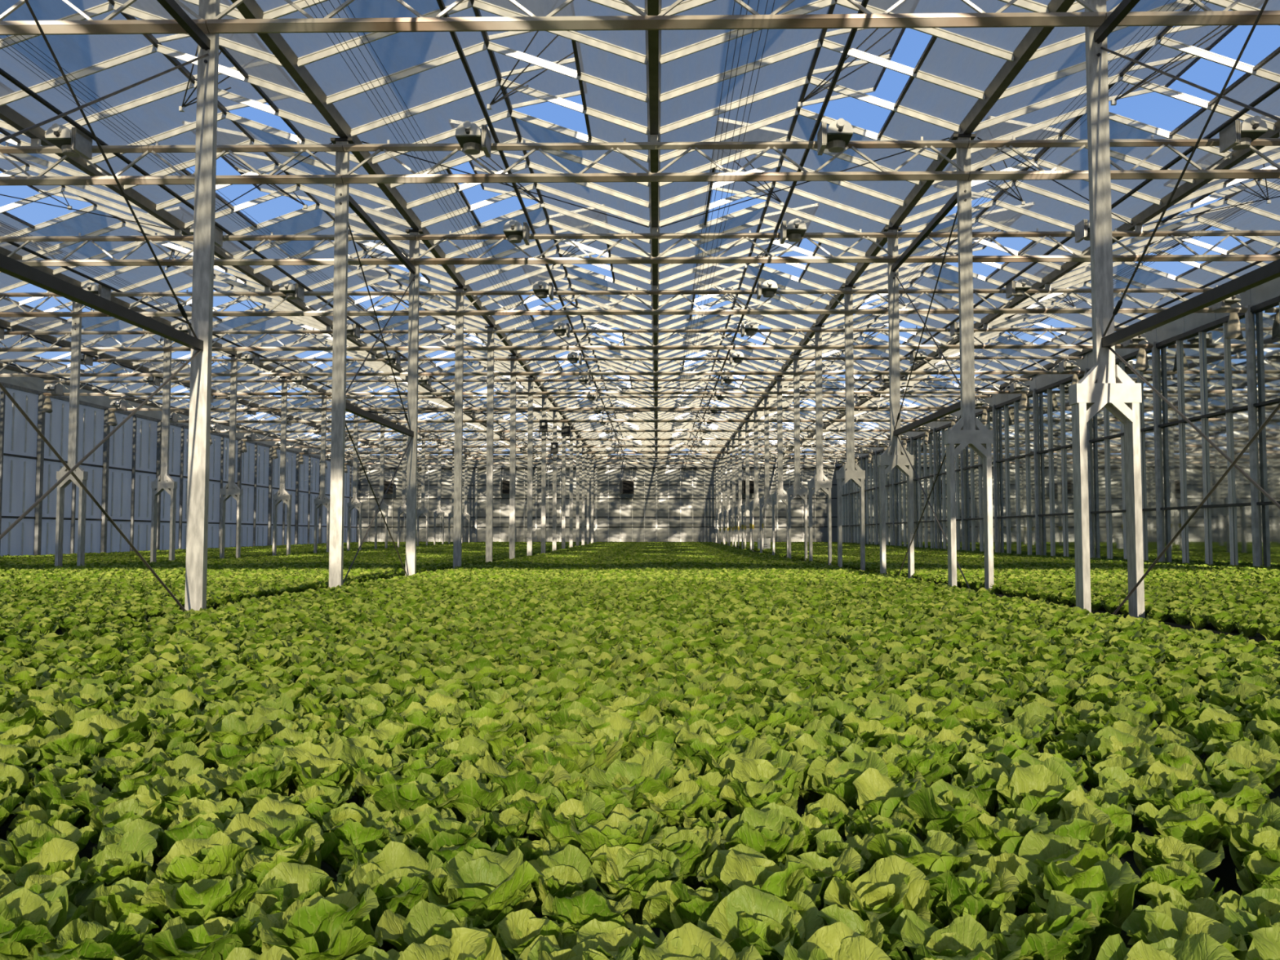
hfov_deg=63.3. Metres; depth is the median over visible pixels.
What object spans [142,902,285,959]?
lettuce
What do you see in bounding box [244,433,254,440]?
light
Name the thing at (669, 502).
wall
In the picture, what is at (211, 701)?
lettuce
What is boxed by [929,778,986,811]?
lettuce
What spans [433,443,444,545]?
column
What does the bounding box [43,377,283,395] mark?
truss
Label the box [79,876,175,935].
lettuce
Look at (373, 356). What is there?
truss
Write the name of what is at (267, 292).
truss
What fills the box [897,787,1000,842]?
lettuce
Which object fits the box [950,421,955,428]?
cloth sack
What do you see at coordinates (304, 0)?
wires
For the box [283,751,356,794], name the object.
lettuce
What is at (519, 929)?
lettuce
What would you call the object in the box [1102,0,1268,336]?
rod
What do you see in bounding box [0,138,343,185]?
truss
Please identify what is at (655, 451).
truss
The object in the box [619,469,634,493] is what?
heater
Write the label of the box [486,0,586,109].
ceiling vent
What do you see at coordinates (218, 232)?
light
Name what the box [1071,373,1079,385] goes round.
cloth sack
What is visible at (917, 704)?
lettuce
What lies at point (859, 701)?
lettuce
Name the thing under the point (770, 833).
lettuce
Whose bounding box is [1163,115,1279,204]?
ceiling vent
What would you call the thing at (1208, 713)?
lettuce
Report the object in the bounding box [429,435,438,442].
light
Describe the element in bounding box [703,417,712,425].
light
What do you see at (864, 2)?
conduit pipe
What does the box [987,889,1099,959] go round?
lettuce
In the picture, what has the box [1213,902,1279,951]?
lettuce
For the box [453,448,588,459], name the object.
truss
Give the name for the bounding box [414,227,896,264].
truss
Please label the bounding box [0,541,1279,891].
crop
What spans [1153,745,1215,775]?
lettuce
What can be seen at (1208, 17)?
truss
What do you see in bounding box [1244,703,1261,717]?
lettuce
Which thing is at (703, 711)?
lettuce
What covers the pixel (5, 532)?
rod
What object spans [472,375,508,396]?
ceiling vent
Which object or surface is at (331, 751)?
lettuce
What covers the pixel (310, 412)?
ceiling vent
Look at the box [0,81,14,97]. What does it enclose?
ceiling vent
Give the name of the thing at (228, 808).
lettuce
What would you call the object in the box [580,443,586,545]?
steel column
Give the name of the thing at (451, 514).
column
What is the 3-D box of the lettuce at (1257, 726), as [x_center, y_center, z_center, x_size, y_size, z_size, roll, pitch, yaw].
[2.391,0.969,3.857,0.235,0.189,0.249,-1,-3,25]
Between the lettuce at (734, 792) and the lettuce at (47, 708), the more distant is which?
the lettuce at (47, 708)
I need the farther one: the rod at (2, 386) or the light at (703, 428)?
the light at (703, 428)
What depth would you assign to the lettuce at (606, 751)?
3.45 m
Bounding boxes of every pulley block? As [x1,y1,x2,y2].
[538,419,547,439]
[550,442,558,460]
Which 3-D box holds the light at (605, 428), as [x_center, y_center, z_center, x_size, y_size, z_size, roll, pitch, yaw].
[-1.800,-2.789,58.774,0.460,0.375,0.640,0,-3,1]
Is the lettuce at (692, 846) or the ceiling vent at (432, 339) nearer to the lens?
the lettuce at (692, 846)
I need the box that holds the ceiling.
[0,0,1279,457]
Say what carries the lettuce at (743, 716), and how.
on the bed at (1225, 871)
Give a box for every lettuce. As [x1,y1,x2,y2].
[0,689,13,701]
[0,695,14,714]
[0,705,46,732]
[0,711,15,719]
[0,720,58,745]
[0,743,43,781]
[0,762,32,827]
[0,784,22,826]
[0,793,25,822]
[0,819,97,874]
[0,865,104,907]
[0,884,87,958]
[0,953,33,959]
[6,803,84,840]
[6,837,93,886]
[12,694,56,711]
[12,735,46,768]
[13,702,59,718]
[18,912,159,959]
[22,720,109,768]
[24,777,119,829]
[26,763,106,793]
[28,753,89,786]
[40,713,50,719]
[49,705,108,732]
[51,683,114,710]
[58,718,92,734]
[63,701,106,714]
[69,828,156,886]
[70,955,151,959]
[72,783,131,825]
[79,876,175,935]
[86,731,155,774]
[88,711,160,757]
[88,785,187,848]
[91,746,170,789]
[92,817,164,872]
[98,702,131,715]
[99,711,171,742]
[105,694,150,710]
[106,704,160,719]
[111,765,179,799]
[131,689,201,719]
[133,768,224,812]
[141,871,259,928]
[142,708,219,739]
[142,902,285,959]
[145,831,257,884]
[146,724,209,753]
[151,753,204,779]
[154,812,232,858]
[164,738,217,769]
[177,796,251,823]
[178,764,234,801]
[194,699,255,721]
[201,701,255,711]
[203,740,257,769]
[204,699,224,706]
[204,711,277,747]
[208,711,266,738]
[208,754,297,804]
[222,826,324,886]
[223,810,337,861]
[225,945,294,959]
[233,862,349,917]
[236,746,284,769]
[238,786,302,808]
[248,795,310,819]
[249,696,275,705]
[250,704,303,721]
[250,735,333,790]
[252,887,382,959]
[255,692,305,716]
[257,727,329,747]
[265,718,324,739]
[274,733,342,794]
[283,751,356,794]
[284,785,354,822]
[293,687,337,709]
[293,712,323,721]
[298,697,346,719]
[305,800,397,873]
[316,732,362,745]
[317,712,372,737]
[319,817,401,874]
[336,844,420,884]
[338,739,407,807]
[341,706,395,728]
[342,693,393,707]
[342,840,448,951]
[345,697,396,718]
[345,945,403,959]
[346,735,389,755]
[355,768,415,800]
[361,722,430,759]
[361,772,462,813]
[373,693,422,713]
[373,927,508,959]
[374,899,485,951]
[376,719,419,736]
[381,803,457,835]
[382,753,460,782]
[387,813,490,859]
[390,701,448,747]
[391,742,451,762]
[414,716,474,746]
[420,847,545,936]
[423,692,469,708]
[424,705,435,710]
[425,734,490,772]
[425,836,507,863]
[434,774,505,822]
[435,700,477,718]
[438,764,487,790]
[440,702,502,727]
[440,734,475,754]
[456,757,525,783]
[459,711,526,740]
[464,806,529,847]
[470,686,518,710]
[477,755,570,797]
[482,732,533,762]
[488,699,525,715]
[491,908,592,959]
[496,785,565,841]
[498,732,555,763]
[503,835,570,861]
[513,744,595,774]
[515,711,551,742]
[517,696,561,715]
[517,934,646,959]
[521,712,577,742]
[523,844,597,919]
[526,708,563,717]
[528,791,607,853]
[538,770,593,800]
[541,888,633,936]
[542,729,627,771]
[545,701,594,729]
[552,729,591,742]
[560,694,600,711]
[569,813,665,895]
[573,918,665,959]
[575,783,639,818]
[576,714,612,741]
[583,766,604,789]
[585,712,645,761]
[587,751,675,812]
[589,843,684,928]
[592,708,655,724]
[593,692,659,714]
[607,804,681,835]
[623,720,689,752]
[631,740,684,765]
[634,779,716,827]
[635,704,662,723]
[635,719,670,734]
[638,821,721,888]
[638,922,763,959]
[642,878,728,933]
[654,714,698,726]
[659,699,690,718]
[668,701,726,722]
[671,717,730,737]
[671,726,740,775]
[671,757,704,786]
[673,767,733,817]
[679,807,742,835]
[688,691,737,716]
[694,737,780,777]
[696,844,782,893]
[697,884,823,959]
[698,724,766,746]
[707,807,809,865]
[710,713,741,730]
[719,777,797,817]
[720,848,825,911]
[723,702,766,730]
[723,749,807,804]
[724,734,786,759]
[748,702,809,733]
[753,730,804,751]
[754,730,779,738]
[758,802,828,858]
[759,694,820,728]
[761,718,835,739]
[776,847,865,911]
[782,692,820,711]
[782,921,891,959]
[786,733,847,761]
[789,751,844,805]
[800,792,856,839]
[802,903,905,959]
[803,714,843,734]
[804,751,904,810]
[809,828,875,876]
[812,726,864,753]
[817,697,860,733]
[823,855,944,959]
[831,742,910,781]
[838,711,904,748]
[843,696,877,708]
[844,704,913,732]
[844,804,919,861]
[849,767,924,829]
[859,693,915,720]
[863,743,906,758]
[866,826,977,877]
[873,727,942,750]
[882,744,957,786]
[882,826,973,859]
[885,909,1033,959]
[888,769,929,790]
[897,724,940,742]
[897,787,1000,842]
[906,693,964,719]
[911,711,976,735]
[912,737,969,784]
[916,728,968,746]
[920,864,1019,932]
[921,951,994,959]
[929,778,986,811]
[931,724,980,742]
[951,751,1012,781]
[951,762,1016,817]
[953,714,991,734]
[953,812,1050,858]
[954,849,1043,916]
[955,701,999,723]
[961,736,1034,765]
[972,724,1041,755]
[975,711,1055,748]
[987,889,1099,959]
[993,716,1054,751]
[995,757,1077,819]
[995,808,1043,820]
[1004,829,1134,873]
[1007,751,1088,792]
[1008,701,1064,751]
[1011,857,1141,959]
[1017,803,1132,858]
[1030,752,1089,765]
[1037,752,1087,786]
[1040,723,1079,746]
[1043,733,1095,765]
[1053,714,1120,737]
[1053,789,1146,859]
[1055,782,1130,821]
[1063,712,1088,720]
[1077,720,1163,758]
[1079,746,1155,789]
[1082,725,1168,765]
[1085,703,1158,731]
[1095,695,1159,715]
[1095,932,1235,959]
[1096,766,1173,830]
[1120,901,1247,959]
[1132,830,1224,874]
[1132,881,1222,922]
[1133,782,1245,812]
[1133,801,1229,853]
[1133,861,1223,905]
[1145,760,1226,799]
[1151,725,1198,747]
[1153,697,1208,728]
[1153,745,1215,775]
[1155,731,1206,760]
[1158,742,1208,772]
[1159,721,1203,755]
[1182,719,1226,758]
[1192,718,1262,757]
[1199,706,1246,731]
[1200,744,1279,790]
[1200,768,1279,806]
[1201,700,1253,732]
[1202,733,1279,755]
[1210,798,1279,840]
[1212,770,1267,812]
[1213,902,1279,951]
[1217,887,1279,922]
[1219,823,1279,871]
[1235,850,1279,896]
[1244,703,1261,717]
[1244,713,1279,741]
[1244,926,1279,959]
[1248,697,1279,725]
[1257,728,1279,747]
[1274,752,1279,762]
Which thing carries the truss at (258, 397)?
attached to the column at (322, 499)
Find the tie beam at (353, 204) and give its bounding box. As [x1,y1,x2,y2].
[348,194,415,273]
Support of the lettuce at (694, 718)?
on the bed at (1225, 871)
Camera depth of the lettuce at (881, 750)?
3.49 m
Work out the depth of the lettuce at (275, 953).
1.81 m
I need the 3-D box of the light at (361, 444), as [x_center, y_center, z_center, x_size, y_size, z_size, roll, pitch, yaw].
[-18.281,-2.257,68.631,0.460,0.375,0.640,0,-3,1]
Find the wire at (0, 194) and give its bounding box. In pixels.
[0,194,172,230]
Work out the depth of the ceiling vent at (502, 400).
58.16 m
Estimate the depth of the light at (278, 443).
63.64 m
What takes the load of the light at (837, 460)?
hanging from the truss at (750, 462)
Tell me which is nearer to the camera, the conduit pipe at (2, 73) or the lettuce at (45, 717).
the lettuce at (45, 717)
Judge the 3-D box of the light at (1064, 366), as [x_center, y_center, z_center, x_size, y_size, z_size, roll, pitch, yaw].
[14.234,-3.770,34.525,0.460,0.375,0.640,0,-3,1]
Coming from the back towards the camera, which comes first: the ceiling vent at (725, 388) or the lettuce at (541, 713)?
the ceiling vent at (725, 388)
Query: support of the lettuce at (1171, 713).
on the bed at (1225, 871)
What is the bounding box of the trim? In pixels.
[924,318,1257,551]
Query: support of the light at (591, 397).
hanging from the truss at (655, 396)
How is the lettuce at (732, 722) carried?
on the bed at (1225, 871)
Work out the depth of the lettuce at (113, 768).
3.31 m
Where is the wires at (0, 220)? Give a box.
[0,220,448,437]
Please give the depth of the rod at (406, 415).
18.24 m
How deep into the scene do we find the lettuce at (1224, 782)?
3.06 m
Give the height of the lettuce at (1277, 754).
0.186 m
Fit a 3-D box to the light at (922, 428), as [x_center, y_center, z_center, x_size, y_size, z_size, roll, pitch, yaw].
[14.549,-2.733,53.694,0.460,0.375,0.640,0,-3,1]
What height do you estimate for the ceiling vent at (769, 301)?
0.844 m
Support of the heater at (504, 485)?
hanging from the wall at (669, 502)
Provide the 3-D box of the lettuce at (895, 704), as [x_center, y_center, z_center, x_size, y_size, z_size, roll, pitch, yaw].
[1.011,0.995,4.269,0.252,0.197,0.245,-1,-3,21]
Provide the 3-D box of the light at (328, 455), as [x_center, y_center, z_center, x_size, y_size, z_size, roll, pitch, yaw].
[-22.001,-1.665,73.468,0.460,0.375,0.640,0,-3,1]
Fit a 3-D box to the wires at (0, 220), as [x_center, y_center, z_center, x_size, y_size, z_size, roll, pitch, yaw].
[-12.355,-4.194,35.435,0.469,0.009,57.600,0,-3,1]
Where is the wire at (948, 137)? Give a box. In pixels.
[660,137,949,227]
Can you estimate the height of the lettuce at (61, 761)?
0.152 m
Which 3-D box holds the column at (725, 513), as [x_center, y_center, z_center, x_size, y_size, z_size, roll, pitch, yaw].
[5.843,1.256,68.496,0.670,7.426,0.210,0,-3,1]
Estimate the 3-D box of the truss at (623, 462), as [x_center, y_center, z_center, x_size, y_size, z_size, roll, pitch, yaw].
[1.240,-1.576,78.225,9.590,0.717,0.108,0,-3,1]
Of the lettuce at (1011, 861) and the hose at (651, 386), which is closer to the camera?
the lettuce at (1011, 861)
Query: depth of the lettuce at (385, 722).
3.93 m
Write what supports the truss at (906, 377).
attached to the column at (780, 491)
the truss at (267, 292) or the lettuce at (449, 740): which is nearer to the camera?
the lettuce at (449, 740)
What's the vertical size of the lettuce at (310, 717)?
0.161 m
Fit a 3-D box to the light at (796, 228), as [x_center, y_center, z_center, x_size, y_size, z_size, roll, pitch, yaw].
[2.999,-4.867,20.346,0.460,0.375,0.640,0,-3,1]
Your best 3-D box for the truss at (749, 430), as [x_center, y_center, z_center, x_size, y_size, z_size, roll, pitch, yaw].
[10.445,-2.880,54.106,9.590,0.717,0.108,0,-3,1]
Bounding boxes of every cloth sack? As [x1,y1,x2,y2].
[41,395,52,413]
[106,410,117,426]
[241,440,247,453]
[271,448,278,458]
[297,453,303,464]
[344,464,347,472]
[867,453,872,463]
[902,440,907,451]
[924,431,931,444]
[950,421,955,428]
[980,408,988,424]
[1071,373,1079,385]
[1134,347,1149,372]
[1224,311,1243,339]
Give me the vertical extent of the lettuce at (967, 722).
0.146 m
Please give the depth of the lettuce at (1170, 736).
3.69 m
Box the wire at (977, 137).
[977,137,1133,225]
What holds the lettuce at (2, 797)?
on the bed at (1225, 871)
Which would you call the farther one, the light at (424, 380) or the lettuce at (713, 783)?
the light at (424, 380)
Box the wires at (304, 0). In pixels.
[304,0,596,437]
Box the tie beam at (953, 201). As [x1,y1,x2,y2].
[891,191,957,271]
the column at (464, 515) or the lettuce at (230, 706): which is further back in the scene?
the column at (464, 515)
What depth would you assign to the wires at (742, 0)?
15.90 m
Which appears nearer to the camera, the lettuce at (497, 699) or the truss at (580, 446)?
the lettuce at (497, 699)
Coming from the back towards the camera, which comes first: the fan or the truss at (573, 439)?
the truss at (573, 439)
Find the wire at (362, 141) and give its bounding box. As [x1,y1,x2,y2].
[361,141,648,227]
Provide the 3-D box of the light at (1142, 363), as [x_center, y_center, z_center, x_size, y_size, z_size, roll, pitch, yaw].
[14.507,-3.490,30.041,0.427,0.666,0.325,1,-3,-11]
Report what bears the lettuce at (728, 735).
on the bed at (1225, 871)
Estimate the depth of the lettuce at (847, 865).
2.30 m
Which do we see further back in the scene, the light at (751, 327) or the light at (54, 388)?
the light at (54, 388)
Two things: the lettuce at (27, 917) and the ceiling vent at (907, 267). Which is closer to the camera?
the lettuce at (27, 917)
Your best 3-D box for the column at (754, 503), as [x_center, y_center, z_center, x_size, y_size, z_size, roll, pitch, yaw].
[5.529,0.219,49.326,0.670,7.426,0.210,0,-3,1]
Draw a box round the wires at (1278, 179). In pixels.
[831,178,1279,436]
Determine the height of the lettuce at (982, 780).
0.190 m
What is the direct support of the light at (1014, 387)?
hanging from the truss at (906, 377)
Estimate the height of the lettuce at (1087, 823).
0.191 m
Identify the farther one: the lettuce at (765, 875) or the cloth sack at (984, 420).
the cloth sack at (984, 420)
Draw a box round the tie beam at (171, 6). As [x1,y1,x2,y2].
[156,0,210,48]
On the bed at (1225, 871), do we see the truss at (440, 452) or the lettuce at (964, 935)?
the lettuce at (964, 935)
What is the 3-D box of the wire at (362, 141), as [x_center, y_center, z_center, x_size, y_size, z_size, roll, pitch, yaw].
[-2.092,-5.179,18.503,6.393,0.017,0.020,3,-4,-45]
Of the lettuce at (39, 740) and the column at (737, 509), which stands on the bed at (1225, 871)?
the lettuce at (39, 740)
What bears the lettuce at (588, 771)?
on the bed at (1225, 871)
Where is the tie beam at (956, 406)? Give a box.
[893,400,960,435]
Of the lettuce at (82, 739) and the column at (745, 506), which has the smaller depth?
the lettuce at (82, 739)
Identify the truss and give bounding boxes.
[0,0,209,35]
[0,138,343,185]
[0,229,415,266]
[0,290,75,317]
[0,327,166,351]
[0,355,233,377]
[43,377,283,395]
[73,287,460,316]
[108,395,323,410]
[160,407,355,422]
[164,326,491,351]
[206,0,1106,33]
[210,418,382,432]
[231,354,514,376]
[241,432,404,440]
[272,436,422,448]
[283,376,531,395]
[298,443,439,453]
[323,395,544,410]
[325,448,453,459]
[342,134,969,183]
[344,456,466,464]
[355,409,555,422]
[382,418,564,432]
[404,431,572,440]
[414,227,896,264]
[422,435,577,448]
[439,444,583,453]
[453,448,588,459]
[460,285,851,315]
[466,456,592,464]
[491,324,820,350]
[514,353,798,375]
[531,375,781,395]
[544,394,767,409]
[555,406,756,422]
[564,417,747,431]
[572,427,740,440]
[578,435,734,447]
[583,443,728,453]
[588,448,724,459]
[592,454,719,463]
[720,453,845,463]
[724,448,860,458]
[728,442,875,453]
[734,435,889,447]
[740,427,910,439]
[747,417,933,431]
[756,408,959,422]
[767,393,992,409]
[781,375,1033,394]
[797,352,1084,374]
[820,324,1153,349]
[850,284,1248,314]
[895,225,1279,262]
[967,132,1279,180]
[1103,0,1279,26]
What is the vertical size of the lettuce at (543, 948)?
0.174 m
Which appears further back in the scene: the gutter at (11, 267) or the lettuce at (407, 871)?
the gutter at (11, 267)
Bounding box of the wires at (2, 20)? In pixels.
[0,20,526,436]
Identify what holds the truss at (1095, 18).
attached to the column at (1105, 384)
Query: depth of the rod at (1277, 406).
8.91 m
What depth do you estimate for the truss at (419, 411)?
49.59 m
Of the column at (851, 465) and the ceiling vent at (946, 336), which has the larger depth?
the ceiling vent at (946, 336)
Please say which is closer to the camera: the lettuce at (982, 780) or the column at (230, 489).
the lettuce at (982, 780)
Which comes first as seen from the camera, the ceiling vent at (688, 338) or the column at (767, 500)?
the ceiling vent at (688, 338)
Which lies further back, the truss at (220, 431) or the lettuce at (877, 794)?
the truss at (220, 431)
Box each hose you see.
[368,409,540,413]
[533,386,775,390]
[549,409,763,413]
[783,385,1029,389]
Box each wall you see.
[0,367,360,556]
[355,454,839,543]
[837,276,1279,567]
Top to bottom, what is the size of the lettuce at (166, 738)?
0.183 m
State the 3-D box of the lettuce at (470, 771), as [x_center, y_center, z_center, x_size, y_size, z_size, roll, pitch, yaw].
[-0.549,0.944,3.083,0.199,0.165,0.184,2,-4,-32]
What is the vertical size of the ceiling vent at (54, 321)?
0.844 m
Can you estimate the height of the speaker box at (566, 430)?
0.666 m
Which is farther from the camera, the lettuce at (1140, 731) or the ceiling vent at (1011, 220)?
the ceiling vent at (1011, 220)
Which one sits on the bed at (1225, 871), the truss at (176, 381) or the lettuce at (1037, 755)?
the lettuce at (1037, 755)
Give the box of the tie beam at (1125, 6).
[1093,0,1140,42]
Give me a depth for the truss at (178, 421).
49.76 m
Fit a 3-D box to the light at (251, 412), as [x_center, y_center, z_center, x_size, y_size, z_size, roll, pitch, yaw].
[-18.596,-3.293,49.461,0.460,0.375,0.640,0,-3,1]
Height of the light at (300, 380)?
0.375 m
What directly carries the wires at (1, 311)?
attached to the truss
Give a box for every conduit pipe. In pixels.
[0,67,546,457]
[0,325,418,460]
[2,362,371,460]
[6,241,485,457]
[436,0,626,460]
[686,0,868,460]
[762,82,1279,459]
[824,250,1279,459]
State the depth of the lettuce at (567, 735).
3.75 m
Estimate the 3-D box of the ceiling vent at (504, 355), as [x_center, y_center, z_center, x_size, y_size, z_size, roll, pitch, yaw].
[-5.972,-4.639,44.369,1.462,0.844,3.660,0,-3,1]
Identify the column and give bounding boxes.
[54,288,88,566]
[150,327,177,562]
[184,0,219,610]
[219,355,242,558]
[272,377,292,555]
[313,395,329,553]
[328,137,355,587]
[346,414,362,551]
[374,418,388,548]
[397,433,406,547]
[405,229,424,576]
[417,436,428,546]
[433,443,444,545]
[448,448,453,543]
[452,286,467,568]
[462,454,470,542]
[484,325,497,562]
[507,354,518,559]
[525,376,535,555]
[541,395,546,553]
[552,411,556,551]
[560,418,567,549]
[568,427,574,547]
[574,435,580,546]
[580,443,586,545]
[586,448,591,544]
[590,454,595,542]
[715,453,724,542]
[719,448,728,545]
[723,442,733,546]
[728,435,739,547]
[733,427,746,548]
[741,417,754,551]
[749,411,763,550]
[759,394,775,552]
[771,375,788,558]
[786,353,808,560]
[807,324,831,564]
[835,284,865,570]
[877,226,914,578]
[944,133,994,593]
[1068,0,1145,618]
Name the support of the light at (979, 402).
hanging from the truss at (923, 396)
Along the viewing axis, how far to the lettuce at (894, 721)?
4.02 m
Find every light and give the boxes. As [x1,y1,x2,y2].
[0,328,4,339]
[44,383,62,395]
[45,123,92,159]
[80,353,93,365]
[82,282,111,301]
[110,400,126,409]
[142,376,160,386]
[169,413,177,422]
[174,323,191,335]
[190,224,222,246]
[210,424,219,432]
[240,352,259,365]
[243,406,256,415]
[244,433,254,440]
[275,441,280,447]
[279,281,304,301]
[291,376,306,386]
[302,448,311,453]
[311,427,320,435]
[325,453,330,458]
[345,459,353,463]
[346,322,359,337]
[359,443,368,448]
[383,351,400,364]
[389,417,399,425]
[417,375,431,386]
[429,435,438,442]
[442,395,454,401]
[445,442,453,448]
[455,120,490,157]
[463,405,475,414]
[471,453,478,457]
[495,426,504,434]
[502,219,529,245]
[533,280,553,300]
[552,321,569,337]
[567,351,582,364]
[577,375,591,385]
[586,394,598,401]
[593,405,604,414]
[600,417,608,425]
[604,426,612,434]
[611,442,618,448]
[693,442,701,448]
[696,435,704,441]
[699,426,708,434]
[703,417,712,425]
[708,405,718,414]
[713,394,724,401]
[720,374,733,385]
[728,351,744,364]
[741,320,758,337]
[756,280,777,299]
[779,217,806,244]
[786,442,793,448]
[806,426,815,434]
[817,118,853,155]
[822,417,830,424]
[835,404,845,413]
[835,458,843,463]
[855,394,868,400]
[861,447,869,453]
[876,440,885,447]
[879,374,888,384]
[910,350,927,364]
[915,424,926,431]
[941,413,953,421]
[950,321,959,336]
[974,398,986,407]
[1005,278,1031,298]
[1009,381,1026,392]
[1058,360,1077,373]
[1074,219,1089,242]
[1122,333,1146,346]
[1211,293,1240,311]
[1218,115,1267,152]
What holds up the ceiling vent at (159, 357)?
in the ceiling
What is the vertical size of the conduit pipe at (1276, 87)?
0.072 m
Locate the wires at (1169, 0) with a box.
[752,0,1208,436]
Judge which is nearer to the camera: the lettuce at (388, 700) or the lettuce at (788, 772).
the lettuce at (788, 772)
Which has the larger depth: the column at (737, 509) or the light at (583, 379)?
the column at (737, 509)
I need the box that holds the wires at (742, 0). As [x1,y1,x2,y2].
[671,0,774,436]
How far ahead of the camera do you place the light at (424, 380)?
39.48 m
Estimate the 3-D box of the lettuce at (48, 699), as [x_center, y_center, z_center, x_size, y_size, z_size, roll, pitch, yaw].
[-2.635,1.025,4.498,0.199,0.156,0.196,1,-3,-10]
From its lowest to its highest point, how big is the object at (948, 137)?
0.017 m
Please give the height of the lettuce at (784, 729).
0.170 m
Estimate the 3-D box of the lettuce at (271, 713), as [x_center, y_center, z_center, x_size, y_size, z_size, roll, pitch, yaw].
[-1.453,0.996,4.098,0.232,0.196,0.207,0,-3,3]
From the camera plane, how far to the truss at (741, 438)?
58.86 m
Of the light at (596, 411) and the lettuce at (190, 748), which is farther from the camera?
the light at (596, 411)
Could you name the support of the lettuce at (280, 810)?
on the bed at (1225, 871)
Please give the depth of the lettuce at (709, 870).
2.30 m
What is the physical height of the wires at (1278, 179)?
0.009 m
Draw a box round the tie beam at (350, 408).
[345,402,413,436]
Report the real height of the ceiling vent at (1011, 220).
0.844 m
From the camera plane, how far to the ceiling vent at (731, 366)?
44.72 m
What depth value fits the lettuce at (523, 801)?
2.87 m
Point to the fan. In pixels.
(1024, 406)
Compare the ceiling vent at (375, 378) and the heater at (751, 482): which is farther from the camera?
the heater at (751, 482)
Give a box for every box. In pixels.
[561,422,570,435]
[757,538,770,549]
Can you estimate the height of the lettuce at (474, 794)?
0.192 m
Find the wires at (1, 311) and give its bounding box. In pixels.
[0,311,368,437]
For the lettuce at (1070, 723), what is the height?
0.153 m
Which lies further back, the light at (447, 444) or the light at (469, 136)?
the light at (447, 444)
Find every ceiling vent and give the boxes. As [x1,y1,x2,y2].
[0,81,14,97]
[0,155,88,209]
[0,222,62,259]
[0,306,83,342]
[115,0,301,111]
[132,206,244,270]
[132,356,190,373]
[141,302,217,342]
[172,266,259,311]
[182,120,313,208]
[212,351,227,365]
[240,388,275,404]
[264,355,307,383]
[266,376,309,396]
[289,302,347,342]
[294,333,351,365]
[302,412,331,429]
[347,265,408,306]
[351,206,427,269]
[372,376,406,395]
[374,361,408,383]
[417,401,448,419]
[423,333,474,364]
[435,302,488,342]
[448,119,544,207]
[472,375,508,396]
[484,355,522,383]
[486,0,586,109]
[502,400,533,419]
[521,264,580,310]
[549,204,612,268]
[556,334,598,364]
[577,376,608,395]
[579,302,623,341]
[590,400,617,419]
[595,355,631,382]
[609,389,634,407]
[675,400,701,419]
[679,375,707,395]
[684,332,723,364]
[692,413,716,428]
[693,263,743,309]
[701,387,728,406]
[706,353,746,382]
[707,117,788,206]
[720,300,772,341]
[745,203,819,267]
[770,412,793,428]
[797,0,919,107]
[808,332,844,361]
[822,353,863,377]
[854,410,881,425]
[855,262,922,308]
[862,301,921,340]
[885,387,922,406]
[933,115,1060,204]
[933,335,952,344]
[933,352,983,382]
[940,201,1035,266]
[1007,298,1079,340]
[1026,262,1088,308]
[1108,0,1265,105]
[1137,200,1254,266]
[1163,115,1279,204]
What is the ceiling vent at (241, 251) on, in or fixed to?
in the ceiling
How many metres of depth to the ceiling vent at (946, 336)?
38.72 m
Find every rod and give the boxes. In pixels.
[0,53,208,142]
[0,349,201,539]
[0,382,185,611]
[24,0,196,337]
[342,435,413,584]
[345,422,407,575]
[346,275,415,392]
[348,223,410,430]
[894,209,957,430]
[894,274,959,385]
[897,415,960,575]
[897,435,969,588]
[1100,46,1279,121]
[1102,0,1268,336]
[1107,346,1279,509]
[1112,402,1279,614]
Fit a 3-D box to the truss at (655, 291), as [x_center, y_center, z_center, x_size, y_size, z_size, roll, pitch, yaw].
[0.374,-4.426,25.509,9.600,0.717,0.108,0,-3,1]
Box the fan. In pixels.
[1018,393,1030,411]
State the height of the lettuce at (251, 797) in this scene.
0.161 m
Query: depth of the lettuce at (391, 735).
3.69 m
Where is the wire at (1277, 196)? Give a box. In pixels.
[1144,195,1279,225]
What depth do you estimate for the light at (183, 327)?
29.95 m
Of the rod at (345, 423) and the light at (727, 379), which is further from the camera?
the light at (727, 379)
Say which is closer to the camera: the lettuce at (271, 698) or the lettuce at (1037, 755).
the lettuce at (1037, 755)
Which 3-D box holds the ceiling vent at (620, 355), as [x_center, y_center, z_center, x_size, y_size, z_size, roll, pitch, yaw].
[-1.173,-4.644,44.290,1.462,0.844,3.660,0,-3,1]
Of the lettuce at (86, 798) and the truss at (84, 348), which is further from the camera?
the truss at (84, 348)
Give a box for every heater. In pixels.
[383,469,393,494]
[500,469,509,493]
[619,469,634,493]
[742,469,754,493]
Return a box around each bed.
[0,662,1279,959]
[54,606,216,635]
[721,543,1266,642]

